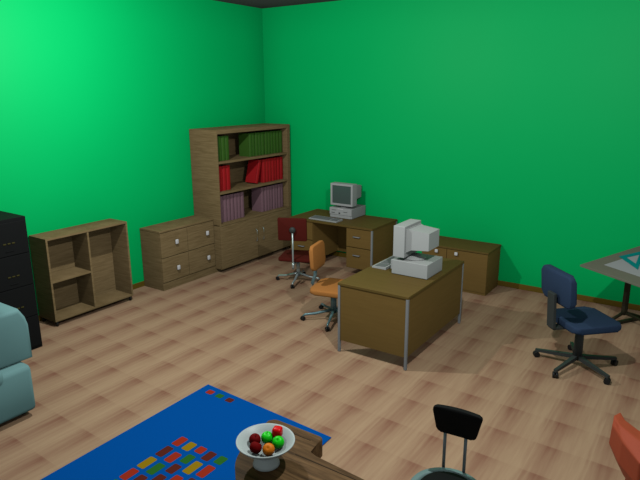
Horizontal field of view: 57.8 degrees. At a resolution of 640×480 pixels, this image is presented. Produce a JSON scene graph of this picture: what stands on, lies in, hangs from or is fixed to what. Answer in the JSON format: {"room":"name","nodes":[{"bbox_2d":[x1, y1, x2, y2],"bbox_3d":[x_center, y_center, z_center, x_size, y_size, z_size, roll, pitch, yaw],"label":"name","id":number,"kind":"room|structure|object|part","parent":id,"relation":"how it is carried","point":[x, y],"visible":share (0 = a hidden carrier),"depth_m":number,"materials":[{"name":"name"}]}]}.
{"room":"office","nodes":[
{"label":"office","id":0,"kind":"room"},
{"bbox_2d":[0,0,264,314],"bbox_3d":[-3.323,-0.869,6.038,0.100,3.749,8.700,9,17,33],"label":"wall","id":1,"kind":"structure","parent":0,"point":[100,100],"depth_m":7.04,"materials":[{"name":"green paint"}]},
{"bbox_2d":[38,281,144,320],"bbox_3d":[-3.296,0.930,6.430,0.012,0.070,8.600,9,17,33],"label":"baseboard","id":2,"kind":"structure","parent":1,"relation":"attached to","point":[140,284],"depth_m":7.66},
{"bbox_2d":[214,0,338,8],"bbox_3d":[0.216,-2.139,3.200,8.700,0.100,8.700,9,17,33],"label":"ceiling","id":3,"kind":"structure","parent":0,"point":[262,4],"depth_m":8.32,"materials":[{"name":"paint"}]},
{"bbox_2d":[0,247,639,479],"bbox_3d":[0.235,1.586,4.167,8.700,0.100,8.700,9,17,33],"label":"floor","id":4,"kind":"structure","parent":0,"point":[238,330],"depth_m":5.25,"materials":[{"name":"brown wood"}]},
{"bbox_2d":[0,302,34,423],"bbox_3d":[-2.963,0.983,4.527,1.140,0.920,1.015,9,17,33],"label":"armchair","id":5,"kind":"object","parent":4,"relation":"on","point":[17,398],"visible":1,"depth_m":4.53,"materials":[{"name":"teal fabric"}]},
{"bbox_2d":[0,372,2,385],"bbox_3d":[-2.848,1.031,4.458,0.860,0.140,0.405,9,17,33],"label":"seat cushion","id":6,"kind":"object","parent":5,"relation":"on","point":[1,374],"depth_m":4.37,"materials":[{"name":"teal fabric"}]},
{"bbox_3d":[-2.800,0.710,4.787,0.950,0.434,0.300,9,17,33],"label":"arm","id":7,"kind":"part","parent":5,"relation":"part of","materials":[{"name":"teal fabric"}]},
{"bbox_2d":[0,211,42,349],"bbox_3d":[-3.258,0.441,5.731,0.665,1.367,0.532,9,17,33],"label":"filing cabinet","id":8,"kind":"object","parent":4,"relation":"on","point":[17,288],"visible":0.68,"depth_m":5.60,"materials":[{"name":"black paint"}]},
{"bbox_3d":[-2.996,0.011,5.432,0.012,0.319,0.508,9,17,33],"label":"drawer","id":9,"kind":"part","parent":8,"relation":"part of","materials":[{"name":"black paint"}]},
{"bbox_3d":[-2.994,0.327,5.514,0.012,0.319,0.508,9,17,33],"label":"drawer","id":10,"kind":"part","parent":8,"relation":"part of","materials":[{"name":"black paint"}]},
{"bbox_3d":[-2.993,0.643,5.596,0.012,0.319,0.508,9,17,33],"label":"drawer","id":11,"kind":"part","parent":8,"relation":"part of","materials":[{"name":"black paint"}]},
{"bbox_3d":[-2.991,0.959,5.678,0.012,0.319,0.508,9,17,33],"label":"drawer","id":12,"kind":"part","parent":8,"relation":"part of","materials":[{"name":"black paint"}]},
{"bbox_2d":[29,218,132,326],"bbox_3d":[-2.756,0.351,6.785,0.322,1.006,1.044,9,17,33],"label":"shelf unit","id":13,"kind":"object","parent":4,"relation":"on","point":[78,269],"visible":1,"depth_m":6.77,"materials":[{"name":"brown wood"}]},
{"bbox_3d":[-3.045,0.429,6.370,0.322,0.946,0.022,9,17,33],"label":"panel","id":14,"kind":"part","parent":13,"relation":"part of","materials":[{"name":"brown wood"}]},
{"bbox_3d":[-2.901,0.397,6.573,0.308,0.022,0.477,9,17,33],"label":"shelf","id":15,"kind":"part","parent":13,"relation":"part of","materials":[{"name":"brown wood"}]},
{"bbox_3d":[-2.886,0.300,6.864,0.008,0.902,1.000,9,17,33],"label":"panel","id":16,"kind":"part","parent":13,"relation":"part of","materials":[{"name":"brown wood"}]},
{"bbox_3d":[-2.754,0.769,6.894,0.322,0.022,1.000,9,17,33],"label":"panel","id":17,"kind":"part","parent":13,"relation":"part of","materials":[{"name":"brown wood"}]},
{"bbox_3d":[-2.468,0.215,7.186,0.322,0.946,0.022,9,17,33],"label":"panel","id":18,"kind":"part","parent":13,"relation":"part of","materials":[{"name":"brown wood"}]},
{"bbox_2d":[140,215,215,290],"bbox_3d":[-1.907,0.158,7.927,0.420,0.797,0.963,9,17,33],"label":"chest","id":19,"kind":"object","parent":4,"relation":"on","point":[177,252],"visible":1,"depth_m":7.69,"materials":[{"name":"brown wood"}]},
{"bbox_3d":[-1.912,0.037,7.586,0.020,0.323,0.452,9,17,33],"label":"drawer","id":20,"kind":"part","parent":19,"relation":"part of","materials":[{"name":"brown wood"}]},
{"bbox_3d":[-1.910,0.359,7.670,0.020,0.322,0.452,9,17,33],"label":"drawer","id":21,"kind":"part","parent":19,"relation":"part of","materials":[{"name":"brown wood"}]},
{"bbox_3d":[-1.641,-0.064,7.969,0.020,0.323,0.492,9,17,33],"label":"drawer","id":22,"kind":"part","parent":19,"relation":"part of","materials":[{"name":"brown wood"}]},
{"bbox_3d":[-1.639,0.258,8.053,0.020,0.322,0.492,9,17,33],"label":"drawer","id":23,"kind":"part","parent":19,"relation":"part of","materials":[{"name":"brown wood"}]},
{"bbox_2d":[41,384,330,479],"bbox_3d":[-1.125,1.641,3.765,1.390,0.008,2.498,9,17,33],"label":"rug","id":24,"kind":"object","parent":4,"relation":"on","point":[194,437],"visible":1,"depth_m":4.27,"materials":[{"name":"carpet"}]},
{"bbox_2d":[189,123,290,271],"bbox_3d":[-1.129,-0.696,8.778,0.537,2.015,1.627,9,17,33],"label":"bookcase","id":25,"kind":"object","parent":4,"relation":"on","point":[254,235],"visible":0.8,"depth_m":8.42,"materials":[{"name":"brown wood"}]},
{"bbox_3d":[-1.595,-0.875,8.055,0.510,1.300,0.022,9,17,33],"label":"panel","id":26,"kind":"part","parent":25,"relation":"part of","materials":[{"name":"brown wood"}]},
{"bbox_2d":[217,136,221,160],"bbox_3d":[-1.457,-1.268,8.020,0.205,0.336,0.073,9,17,33],"label":"binder","id":27,"kind":"object","parent":25,"relation":"on","point":[218,137],"visible":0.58,"depth_m":7.96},
{"bbox_2d":[219,166,222,190],"bbox_3d":[-1.460,-0.865,8.127,0.205,0.345,0.073,9,17,33],"label":"binder","id":28,"kind":"object","parent":25,"relation":"on","point":[220,167],"visible":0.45,"depth_m":8.07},
{"bbox_2d":[220,196,223,222],"bbox_3d":[-1.461,-0.445,8.231,0.205,0.375,0.069,9,17,33],"label":"binder","id":29,"kind":"object","parent":25,"relation":"on","point":[221,197],"visible":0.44,"depth_m":8.17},
{"bbox_2d":[219,165,226,190],"bbox_3d":[-1.415,-0.881,8.186,0.205,0.345,0.073,9,17,33],"label":"binder","id":30,"kind":"object","parent":25,"relation":"on","point":[223,166],"visible":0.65,"depth_m":8.12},
{"bbox_2d":[217,135,228,159],"bbox_3d":[-1.374,-1.300,8.142,0.205,0.335,0.073,9,17,33],"label":"binder","id":31,"kind":"object","parent":25,"relation":"on","point":[226,136],"visible":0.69,"depth_m":8.09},
{"bbox_2d":[221,136,225,160],"bbox_3d":[-1.413,-1.284,8.079,0.205,0.335,0.073,9,17,33],"label":"binder","id":32,"kind":"object","parent":25,"relation":"on","point":[222,137],"visible":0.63,"depth_m":8.02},
{"bbox_2d":[220,195,227,221],"bbox_3d":[-1.421,-0.460,8.287,0.205,0.376,0.069,9,17,33],"label":"binder","id":33,"kind":"object","parent":25,"relation":"on","point":[224,196],"visible":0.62,"depth_m":8.22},
{"bbox_2d":[220,164,230,189],"bbox_3d":[-1.370,-0.896,8.246,0.205,0.345,0.073,9,17,33],"label":"binder","id":34,"kind":"object","parent":25,"relation":"on","point":[227,166],"visible":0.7,"depth_m":8.18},
{"bbox_2d":[223,194,230,220],"bbox_3d":[-1.380,-0.474,8.345,0.205,0.374,0.069,9,17,33],"label":"binder","id":35,"kind":"object","parent":25,"relation":"on","point":[227,195],"visible":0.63,"depth_m":8.29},
{"bbox_2d":[227,193,234,219],"bbox_3d":[-1.338,-0.489,8.399,0.205,0.376,0.069,9,17,33],"label":"binder","id":36,"kind":"object","parent":25,"relation":"on","point":[230,194],"visible":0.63,"depth_m":8.34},
{"bbox_2d":[232,192,237,218],"bbox_3d":[-1.295,-0.503,8.455,0.205,0.375,0.069,9,17,33],"label":"binder","id":37,"kind":"object","parent":25,"relation":"on","point":[234,194],"visible":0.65,"depth_m":8.39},
{"bbox_2d":[233,192,240,217],"bbox_3d":[-1.258,-0.518,8.514,0.205,0.374,0.069,9,17,33],"label":"binder","id":38,"kind":"object","parent":25,"relation":"on","point":[238,193],"visible":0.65,"depth_m":8.46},
{"bbox_3d":[-1.166,0.036,8.483,0.020,0.620,0.800,9,17,33],"label":"door","id":39,"kind":"part","parent":25,"relation":"part of","materials":[{"name":"brown wood"}]},
{"bbox_3d":[-1.356,-1.051,8.828,0.010,1.250,1.555,9,17,33],"label":"panel","id":40,"kind":"part","parent":25,"relation":"part of","materials":[{"name":"brown wood"}]},
{"bbox_2d":[237,191,243,216],"bbox_3d":[-1.216,-0.533,8.569,0.205,0.374,0.069,9,17,33],"label":"binder","id":41,"kind":"object","parent":25,"relation":"on","point":[241,192],"visible":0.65,"depth_m":8.51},
{"bbox_2d":[239,133,251,156],"bbox_3d":[-1.093,-1.403,8.531,0.205,0.335,0.069,9,17,33],"label":"binder","id":42,"kind":"object","parent":25,"relation":"on","point":[245,139],"visible":1,"depth_m":8.49,"materials":[{"name":"plastic"}]},
{"bbox_2d":[245,132,257,155],"bbox_3d":[-1.015,-1.434,8.648,0.205,0.336,0.069,9,17,33],"label":"binder","id":43,"kind":"object","parent":25,"relation":"on","point":[255,134],"visible":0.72,"depth_m":8.59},
{"bbox_3d":[-1.155,-1.237,8.624,0.494,0.030,1.535,9,17,33],"label":"shelf","id":44,"kind":"part","parent":25,"relation":"part of","materials":[{"name":"brown wood"}]},
{"bbox_2d":[245,159,260,183],"bbox_3d":[-1.004,-1.037,8.759,0.205,0.355,0.162,9,17,33],"label":"binder","id":45,"kind":"object","parent":25,"relation":"on","point":[253,170],"visible":0.96,"depth_m":8.72,"materials":[{"name":"plastic"}]},
{"bbox_2d":[252,133,254,155],"bbox_3d":[-1.059,-1.419,8.593,0.205,0.335,0.069,9,17,33],"label":"binder","id":46,"kind":"object","parent":25,"relation":"on","point":[253,135],"visible":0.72,"depth_m":8.54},
{"bbox_3d":[-1.153,-0.829,8.730,0.494,0.030,1.535,9,17,33],"label":"shelf","id":47,"kind":"part","parent":25,"relation":"part of","materials":[{"name":"brown wood"}]},
{"bbox_2d":[251,187,263,211],"bbox_3d":[-0.955,-0.633,8.947,0.205,0.376,0.065,9,17,33],"label":"binder","id":48,"kind":"object","parent":25,"relation":"on","point":[258,192],"visible":0.9,"depth_m":8.91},
{"bbox_2d":[255,132,260,154],"bbox_3d":[-0.978,-1.449,8.707,0.205,0.335,0.069,9,17,33],"label":"binder","id":49,"kind":"object","parent":25,"relation":"on","point":[259,133],"visible":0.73,"depth_m":8.64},
{"bbox_2d":[253,159,265,182],"bbox_3d":[-0.925,-1.064,8.871,0.205,0.351,0.068,9,17,33],"label":"binder","id":50,"kind":"object","parent":25,"relation":"on","point":[262,175],"visible":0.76,"depth_m":8.82,"materials":[{"name":"plastic"}]},
{"bbox_2d":[257,131,267,154],"bbox_3d":[-0.889,-1.478,8.817,0.205,0.335,0.069,9,17,33],"label":"binder","id":51,"kind":"object","parent":25,"relation":"on","point":[265,133],"visible":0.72,"depth_m":8.76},
{"bbox_2d":[261,132,263,154],"bbox_3d":[-0.937,-1.464,8.765,0.205,0.336,0.069,9,17,33],"label":"binder","id":52,"kind":"object","parent":25,"relation":"on","point":[262,133],"visible":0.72,"depth_m":8.70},
{"bbox_2d":[258,158,268,181],"bbox_3d":[-0.886,-1.079,8.928,0.205,0.351,0.068,9,17,33],"label":"binder","id":53,"kind":"object","parent":25,"relation":"on","point":[266,160],"visible":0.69,"depth_m":8.87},
{"bbox_2d":[261,186,267,210],"bbox_3d":[-0.910,-0.646,8.996,0.205,0.375,0.065,9,17,33],"label":"binder","id":54,"kind":"object","parent":25,"relation":"on","point":[265,188],"visible":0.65,"depth_m":8.93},
{"bbox_2d":[260,131,270,153],"bbox_3d":[-0.852,-1.494,8.877,0.205,0.335,0.069,9,17,33],"label":"binder","id":55,"kind":"object","parent":25,"relation":"on","point":[268,132],"visible":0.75,"depth_m":8.82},
{"bbox_2d":[265,186,269,209],"bbox_3d":[-0.874,-0.661,9.051,0.205,0.376,0.065,9,17,33],"label":"binder","id":56,"kind":"object","parent":25,"relation":"on","point":[268,187],"visible":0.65,"depth_m":8.98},
{"bbox_2d":[265,158,271,180],"bbox_3d":[-0.849,-1.094,8.986,0.205,0.351,0.068,9,17,33],"label":"binder","id":57,"kind":"object","parent":25,"relation":"on","point":[269,159],"visible":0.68,"depth_m":8.91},
{"bbox_2d":[265,185,272,209],"bbox_3d":[-0.841,-0.675,9.108,0.205,0.375,0.065,9,17,33],"label":"binder","id":58,"kind":"object","parent":25,"relation":"on","point":[271,204],"visible":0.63,"depth_m":9.05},
{"bbox_2d":[265,157,274,180],"bbox_3d":[-0.805,-1.108,9.040,0.205,0.350,0.068,9,17,33],"label":"binder","id":59,"kind":"object","parent":25,"relation":"on","point":[272,159],"visible":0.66,"depth_m":8.98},
{"bbox_2d":[269,131,272,153],"bbox_3d":[-0.816,-1.510,8.937,0.205,0.336,0.069,9,17,33],"label":"binder","id":60,"kind":"object","parent":25,"relation":"on","point":[271,132],"visible":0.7,"depth_m":8.87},
{"bbox_2d":[270,184,275,208],"bbox_3d":[-0.798,-0.688,9.159,0.205,0.374,0.065,9,17,33],"label":"binder","id":61,"kind":"object","parent":25,"relation":"on","point":[273,186],"visible":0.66,"depth_m":9.09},
{"bbox_2d":[269,157,276,179],"bbox_3d":[-0.771,-1.124,9.101,0.205,0.350,0.068,9,17,33],"label":"binder","id":62,"kind":"object","parent":25,"relation":"on","point":[275,158],"visible":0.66,"depth_m":9.04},
{"bbox_2d":[269,130,278,152],"bbox_3d":[-0.733,-1.539,9.050,0.205,0.335,0.069,9,17,33],"label":"binder","id":63,"kind":"object","parent":25,"relation":"on","point":[277,132],"visible":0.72,"depth_m":8.99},
{"bbox_2d":[271,184,277,207],"bbox_3d":[-0.763,-0.704,9.215,0.205,0.376,0.065,9,17,33],"label":"binder","id":64,"kind":"object","parent":25,"relation":"on","point":[276,185],"visible":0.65,"depth_m":9.15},
{"bbox_2d":[273,131,275,152],"bbox_3d":[-0.775,-1.524,8.994,0.205,0.335,0.069,9,17,33],"label":"binder","id":65,"kind":"object","parent":25,"relation":"on","point":[274,132],"visible":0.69,"depth_m":8.93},
{"bbox_3d":[-0.707,-0.135,9.133,0.020,0.620,0.815,9,17,33],"label":"door","id":66,"kind":"part","parent":25,"relation":"part of","materials":[{"name":"brown wood"}]},
{"bbox_3d":[-0.702,-1.208,9.317,0.510,1.300,0.070,9,17,33],"label":"panel","id":67,"kind":"part","parent":25,"relation":"part of","materials":[{"name":"brown wood"}]},
{"bbox_2d":[271,156,282,178],"bbox_3d":[-0.686,-1.152,9.210,0.205,0.349,0.068,9,17,33],"label":"binder","id":68,"kind":"object","parent":25,"relation":"on","point":[281,159],"visible":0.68,"depth_m":9.16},
{"bbox_2d":[275,183,280,207],"bbox_3d":[-0.720,-0.718,9.265,0.205,0.376,0.065,9,17,33],"label":"binder","id":69,"kind":"object","parent":25,"relation":"on","point":[279,185],"visible":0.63,"depth_m":9.21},
{"bbox_2d":[274,130,281,151],"bbox_3d":[-0.690,-1.554,9.106,0.205,0.335,0.069,9,17,33],"label":"binder","id":70,"kind":"object","parent":25,"relation":"on","point":[280,131],"visible":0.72,"depth_m":9.04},
{"bbox_2d":[277,157,279,179],"bbox_3d":[-0.728,-1.137,9.155,0.205,0.349,0.068,9,17,33],"label":"binder","id":71,"kind":"object","parent":25,"relation":"on","point":[278,158],"visible":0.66,"depth_m":9.09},
{"bbox_2d":[279,183,282,206],"bbox_3d":[-0.689,-0.732,9.324,0.205,0.374,0.065,9,17,33],"label":"binder","id":72,"kind":"object","parent":25,"relation":"on","point":[281,184],"visible":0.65,"depth_m":9.27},
{"bbox_2d":[276,217,319,288],"bbox_3d":[-0.298,0.114,7.784,0.579,0.938,0.595,-4,15,-13],"label":"swivel chair","id":73,"kind":"object","parent":4,"relation":"on","point":[289,229],"visible":0.93,"depth_m":7.52,"materials":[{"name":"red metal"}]},
{"bbox_3d":[-0.447,0.472,7.924,0.297,0.097,0.036,3,15,13],"label":"leg","id":74,"kind":"part","parent":73,"relation":"part of","materials":[{"name":"silver metal"}]},
{"bbox_3d":[-0.358,-0.137,7.494,0.385,0.305,0.051,3,15,11],"label":"backrest","id":75,"kind":"part","parent":73,"relation":"part of","materials":[{"name":"red fabric"}]},
{"bbox_3d":[-0.355,-0.126,7.451,0.084,0.084,0.059,3,15,11],"label":"knob","id":76,"kind":"part","parent":73,"relation":"part of","materials":[{"name":"grey plastic"}]},
{"bbox_3d":[-0.298,0.215,7.821,0.440,0.040,0.450,3,15,11],"label":"seat","id":77,"kind":"part","parent":73,"relation":"part of","materials":[{"name":"red fabric"}]},
{"bbox_3d":[-0.332,0.099,7.619,0.032,0.530,0.239,3,15,11],"label":"rod","id":78,"kind":"part","parent":73,"relation":"part of","materials":[{"name":"silver metal"}]},
{"bbox_3d":[-0.332,0.518,7.744,0.036,0.097,0.297,3,15,13],"label":"leg","id":79,"kind":"part","parent":73,"relation":"part of","materials":[{"name":"silver metal"}]},
{"bbox_3d":[-0.146,0.488,7.855,0.297,0.097,0.036,3,15,13],"label":"leg","id":80,"kind":"part","parent":73,"relation":"part of","materials":[{"name":"silver metal"}]},
{"bbox_2d":[235,420,363,479],"bbox_3d":[-0.149,1.523,3.305,0.928,0.442,0.777,9,17,33],"label":"coffee table","id":81,"kind":"object","parent":4,"relation":"on","point":[303,461],"visible":0.73,"depth_m":3.31,"materials":[{"name":"brown wood"}]},
{"bbox_2d":[236,423,294,471],"bbox_3d":[-0.309,1.211,3.314,0.336,0.158,0.336,9,17,33],"label":"fruit bowl","id":82,"kind":"object","parent":81,"relation":"on","point":[261,462],"visible":0.78,"depth_m":3.30,"materials":[{"name":"ceramic"}]},
{"bbox_2d":[249,433,260,443],"bbox_3d":[-0.375,1.143,3.332,0.068,0.071,0.068,-9,17,-30],"label":"apple","id":83,"kind":"object","parent":82,"relation":"in","point":[253,437],"visible":0.76,"depth_m":3.31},
{"bbox_2d":[249,441,261,453],"bbox_3d":[-0.362,1.167,3.258,0.069,0.068,0.069,-3,15,-10],"label":"apple","id":84,"kind":"object","parent":82,"relation":"in","point":[255,447],"visible":1,"depth_m":3.23,"materials":[{"name":"food"}]},
{"bbox_2d":[261,431,272,443],"bbox_3d":[-0.306,1.138,3.355,0.072,0.078,0.072,-5,15,-17],"label":"apple","id":85,"kind":"object","parent":82,"relation":"in","point":[266,437],"visible":0.95,"depth_m":3.33,"materials":[{"name":"food"}]},
{"bbox_2d":[262,443,274,455],"bbox_3d":[-0.289,1.174,3.248,0.068,0.067,0.068,-10,17,-33],"label":"orange","id":86,"kind":"object","parent":82,"relation":"in","point":[268,449],"visible":1,"depth_m":3.23,"materials":[{"name":"food"}]},
{"bbox_2d":[272,425,282,436],"bbox_3d":[-0.247,1.115,3.365,0.056,0.060,0.056,3,15,14],"label":"fruit","id":87,"kind":"object","parent":82,"relation":"in","point":[277,430],"visible":0.86,"depth_m":3.34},
{"bbox_2d":[272,436,283,448],"bbox_3d":[-0.238,1.151,3.304,0.070,0.072,0.069,3,15,14],"label":"apple","id":88,"kind":"object","parent":82,"relation":"in","point":[278,441],"visible":0.98,"depth_m":3.28,"materials":[{"name":"food"}]},
{"bbox_2d":[300,240,343,330],"bbox_3d":[0.162,0.483,6.475,0.717,0.876,0.714,5,16,21],"label":"swivel chair","id":89,"kind":"object","parent":4,"relation":"on","point":[326,287],"visible":0.77,"depth_m":6.49,"materials":[{"name":"orange metal"}]},
{"bbox_3d":[-0.026,0.821,6.569,0.351,0.096,0.036,-2,15,-5],"label":"leg","id":90,"kind":"part","parent":89,"relation":"part of","materials":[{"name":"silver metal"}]},
{"bbox_3d":[-0.028,0.173,6.492,0.063,0.282,0.360,5,16,21],"label":"backrest","id":91,"kind":"part","parent":89,"relation":"part of","materials":[{"name":"orange fabric"}]},
{"bbox_3d":[0.158,0.536,6.512,0.440,0.055,0.490,5,16,21],"label":"seat","id":92,"kind":"part","parent":89,"relation":"part of","materials":[{"name":"orange fabric"}]},
{"bbox_3d":[0.115,0.860,6.415,0.036,0.096,0.351,3,15,12],"label":"leg","id":93,"kind":"part","parent":89,"relation":"part of","materials":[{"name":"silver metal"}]},
{"bbox_2d":[289,209,396,269],"bbox_3d":[0.328,0.030,8.527,1.408,0.720,0.751,9,17,33],"label":"desk","id":94,"kind":"object","parent":4,"relation":"on","point":[366,240],"visible":0.58,"depth_m":8.18,"materials":[{"name":"brown laminate"}]},
{"bbox_3d":[-0.268,0.127,8.551,0.394,0.292,0.017,9,17,33],"label":"drawer","id":95,"kind":"part","parent":94,"relation":"part of","materials":[{"name":"brown laminate"}]},
{"bbox_3d":[-0.269,-0.153,8.478,0.394,0.262,0.017,9,17,33],"label":"drawer","id":96,"kind":"part","parent":94,"relation":"part of","materials":[{"name":"brown laminate"}]},
{"bbox_2d":[309,215,342,222],"bbox_3d":[0.079,-0.305,8.332,0.480,0.030,0.165,10,18,34],"label":"keyboard","id":97,"kind":"object","parent":94,"relation":"on","point":[315,217],"visible":1,"depth_m":8.29,"materials":[{"name":"plastic"}]},
{"bbox_3d":[0.513,-0.080,8.787,0.571,0.582,0.020,9,17,33],"label":"panel","id":98,"kind":"part","parent":94,"relation":"part of","materials":[{"name":"brown laminate"}]},
{"bbox_2d":[330,204,364,218],"bbox_3d":[0.407,-0.428,8.564,0.375,0.148,0.405,9,17,33],"label":"desktop computer","id":99,"kind":"object","parent":94,"relation":"on","point":[359,210],"visible":0.97,"depth_m":8.43,"materials":[{"name":"plastic"}]},
{"bbox_3d":[0.299,-0.389,8.411,0.375,0.141,0.012,9,17,33],"label":"panel","id":100,"kind":"part","parent":99,"relation":"part of","materials":[{"name":"plastic"}]},
{"bbox_2d":[331,182,360,207],"bbox_3d":[0.407,-0.672,8.504,0.375,0.352,0.355,9,17,33],"label":"monitor","id":101,"kind":"object","parent":99,"relation":"on","point":[345,195],"visible":1,"depth_m":8.36,"materials":[{"name":"plastic"}]},
{"bbox_3d":[0.538,-0.018,7.943,0.403,0.262,0.017,9,17,33],"label":"drawer","id":102,"kind":"part","parent":94,"relation":"part of","materials":[{"name":"brown laminate"}]},
{"bbox_3d":[0.539,0.261,8.016,0.403,0.292,0.017,9,17,33],"label":"drawer","id":103,"kind":"part","parent":94,"relation":"part of","materials":[{"name":"brown laminate"}]},
{"bbox_3d":[0.702,0.212,7.877,0.025,0.692,0.024,9,17,33],"label":"leg","id":104,"kind":"part","parent":94,"relation":"part of","materials":[{"name":"grey metal"}]},
{"bbox_2d":[338,255,463,370],"bbox_3d":[0.872,0.670,6.043,0.757,0.724,1.372,9,17,33],"label":"office desk","id":105,"kind":"object","parent":4,"relation":"on","point":[382,310],"visible":0.85,"depth_m":5.57,"materials":[{"name":"brown laminate"}]},
{"bbox_3d":[0.192,0.774,5.710,0.026,0.698,0.026,9,17,33],"label":"leg","id":106,"kind":"part","parent":105,"relation":"part of","materials":[{"name":"grey metal"}]},
{"bbox_3d":[0.494,0.763,5.497,0.717,0.573,0.018,9,17,33],"label":"panel","id":107,"kind":"part","parent":105,"relation":"part of","materials":[{"name":"brown laminate"}]},
{"bbox_2d":[372,256,394,269],"bbox_3d":[0.748,0.234,6.224,0.165,0.030,0.480,9,17,33],"label":"keyboard","id":108,"kind":"object","parent":105,"relation":"on","point":[385,264],"visible":0.66,"depth_m":6.09,"materials":[{"name":"plastic"}]},
{"bbox_3d":[0.793,0.874,5.311,0.026,0.698,0.026,9,17,33],"label":"leg","id":109,"kind":"part","parent":105,"relation":"part of","materials":[{"name":"grey metal"}]},
{"bbox_2d":[391,252,442,279],"bbox_3d":[0.984,0.254,5.908,0.405,0.148,0.375,9,17,33],"label":"desktop computer","id":110,"kind":"object","parent":105,"relation":"on","point":[423,269],"visible":0.76,"depth_m":5.77,"materials":[{"name":"plastic"}]},
{"bbox_2d":[393,219,439,260],"bbox_3d":[0.984,0.011,5.844,0.355,0.352,0.375,9,17,33],"label":"monitor","id":111,"kind":"object","parent":110,"relation":"on","point":[410,236],"visible":1,"depth_m":5.75,"materials":[{"name":"plastic"}]},
{"bbox_3d":[1.170,0.672,5.833,0.018,0.573,1.332,9,17,33],"label":"modesty panel","id":112,"kind":"part","parent":105,"relation":"part of","materials":[{"name":"brown laminate"}]},
{"bbox_3d":[1.552,0.592,6.383,0.026,0.698,0.026,9,17,33],"label":"leg","id":113,"kind":"part","parent":105,"relation":"part of","materials":[{"name":"grey metal"}]},
{"bbox_2d":[411,404,482,479],"bbox_3d":[0.682,1.379,3.111,0.420,0.830,0.424,8,17,28],"label":"chair","id":114,"kind":"object","parent":4,"relation":"on","point":[455,421],"visible":1,"depth_m":3.20,"materials":[{"name":"black plastic"}]},
{"bbox_2d":[421,471,466,479],"bbox_3d":[0.681,1.349,3.102,0.315,0.050,0.315,8,17,28],"label":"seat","id":115,"kind":"object","parent":114,"relation":"on","point":[425,475],"depth_m":3.20,"materials":[{"name":"black plastic"}]},
{"bbox_3d":[0.705,1.183,3.281,0.019,0.260,0.019,8,17,28],"label":"rod","id":116,"kind":"part","parent":114,"relation":"part of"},
{"bbox_3d":[0.758,1.008,3.201,0.274,0.158,0.034,8,17,28],"label":"backrest","id":117,"kind":"part","parent":114,"relation":"part of","materials":[{"name":"black plastic"}]},
{"bbox_3d":[0.807,1.196,3.228,0.019,0.260,0.019,8,17,28],"label":"rod","id":118,"kind":"part","parent":114,"relation":"part of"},
{"bbox_2d":[422,236,500,295],"bbox_3d":[1.848,0.326,7.666,0.902,0.566,0.533,9,17,33],"label":"sideboard","id":119,"kind":"object","parent":4,"relation":"on","point":[481,260],"visible":0.74,"depth_m":7.39,"materials":[{"name":"brown laminate"}]},
{"bbox_3d":[1.500,0.335,7.637,0.342,0.506,0.022,9,17,33],"label":"door","id":120,"kind":"part","parent":119,"relation":"part of","materials":[{"name":"brown laminate"}]},
{"bbox_3d":[1.866,0.396,7.394,0.534,0.506,0.022,9,17,33],"label":"door","id":121,"kind":"part","parent":119,"relation":"part of","materials":[{"name":"brown laminate"}]},
{"bbox_2d":[533,264,621,384],"bbox_3d":[2.434,0.727,5.324,0.754,0.960,0.753,-3,15,-10],"label":"swivel chair","id":122,"kind":"object","parent":4,"relation":"on","point":[560,287],"visible":1,"depth_m":5.26,"materials":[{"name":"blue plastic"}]},
{"bbox_3d":[2.250,1.076,5.543,0.362,0.061,0.040,9,17,33],"label":"leg","id":123,"kind":"part","parent":122,"relation":"part of","materials":[{"name":"grey plastic"}]},
{"bbox_3d":[2.150,0.416,5.221,0.091,0.305,0.460,-3,15,-10],"label":"backrest","id":124,"kind":"part","parent":122,"relation":"part of","materials":[{"name":"blue fabric"}]},
{"bbox_3d":[2.259,1.134,5.320,0.362,0.061,0.040,-11,18,-37],"label":"leg","id":125,"kind":"part","parent":122,"relation":"part of","materials":[{"name":"grey plastic"}]},
{"bbox_3d":[2.433,0.740,5.347,0.475,0.062,0.490,-3,15,-10],"label":"seat","id":126,"kind":"part","parent":122,"relation":"part of","materials":[{"name":"blue fabric"}]},
{"bbox_3d":[2.481,1.148,5.259,0.040,0.061,0.362,-6,15,-19],"label":"leg","id":127,"kind":"part","parent":122,"relation":"part of","materials":[{"name":"grey plastic"}]},
{"bbox_3d":[2.609,1.100,5.444,0.362,0.061,0.040,-1,15,-2],"label":"leg","id":128,"kind":"part","parent":122,"relation":"part of","materials":[{"name":"grey plastic"}]},
{"bbox_2d":[580,246,639,323],"bbox_3d":[3.465,0.647,5.874,0.923,0.828,1.300,-6,16,-21],"label":"table","id":129,"kind":"object","parent":4,"relation":"on","point":[598,265],"visible":0.59,"depth_m":6.23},
{"bbox_2d":[605,255,639,276],"bbox_3d":[3.461,0.293,5.831,0.629,0.089,0.890,-6,16,-21],"label":"paper sheet","id":130,"kind":"object","parent":129,"relation":"on","point":[622,265],"visible":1,"depth_m":6.04,"materials":[{"name":"paper"}]},
{"bbox_2d":[619,252,639,269],"bbox_3d":[3.307,0.193,6.180,0.225,0.070,0.583,9,17,33],"label":"square","id":131,"kind":"object","parent":130,"relation":"on","point":[636,265],"visible":1,"depth_m":6.16,"materials":[{"name":"teal plastic"}]},
{"bbox_2d":[609,413,639,479],"bbox_3d":[1.990,1.402,3.167,0.785,0.748,0.838,9,17,33],"label":"tub chair","id":132,"kind":"object","parent":4,"relation":"on","point":[624,442],"visible":1,"depth_m":3.11,"materials":[{"name":"orange plastic"}]},
{"bbox_2d":[262,0,639,304],"bbox_3d":[2.695,-1.173,7.088,8.600,3.749,0.100,9,17,33],"label":"wall","id":133,"kind":"structure","parent":0,"point":[514,125],"depth_m":7.43,"materials":[{"name":"green paint"}]},
{"bbox_2d":[287,245,639,310],"bbox_3d":[2.678,0.620,7.502,8.588,0.070,0.012,9,17,33],"label":"baseboard","id":134,"kind":"structure","parent":133,"relation":"attached to","point":[500,283],"depth_m":7.15,"materials":[{"name":"wood"}]}
]}

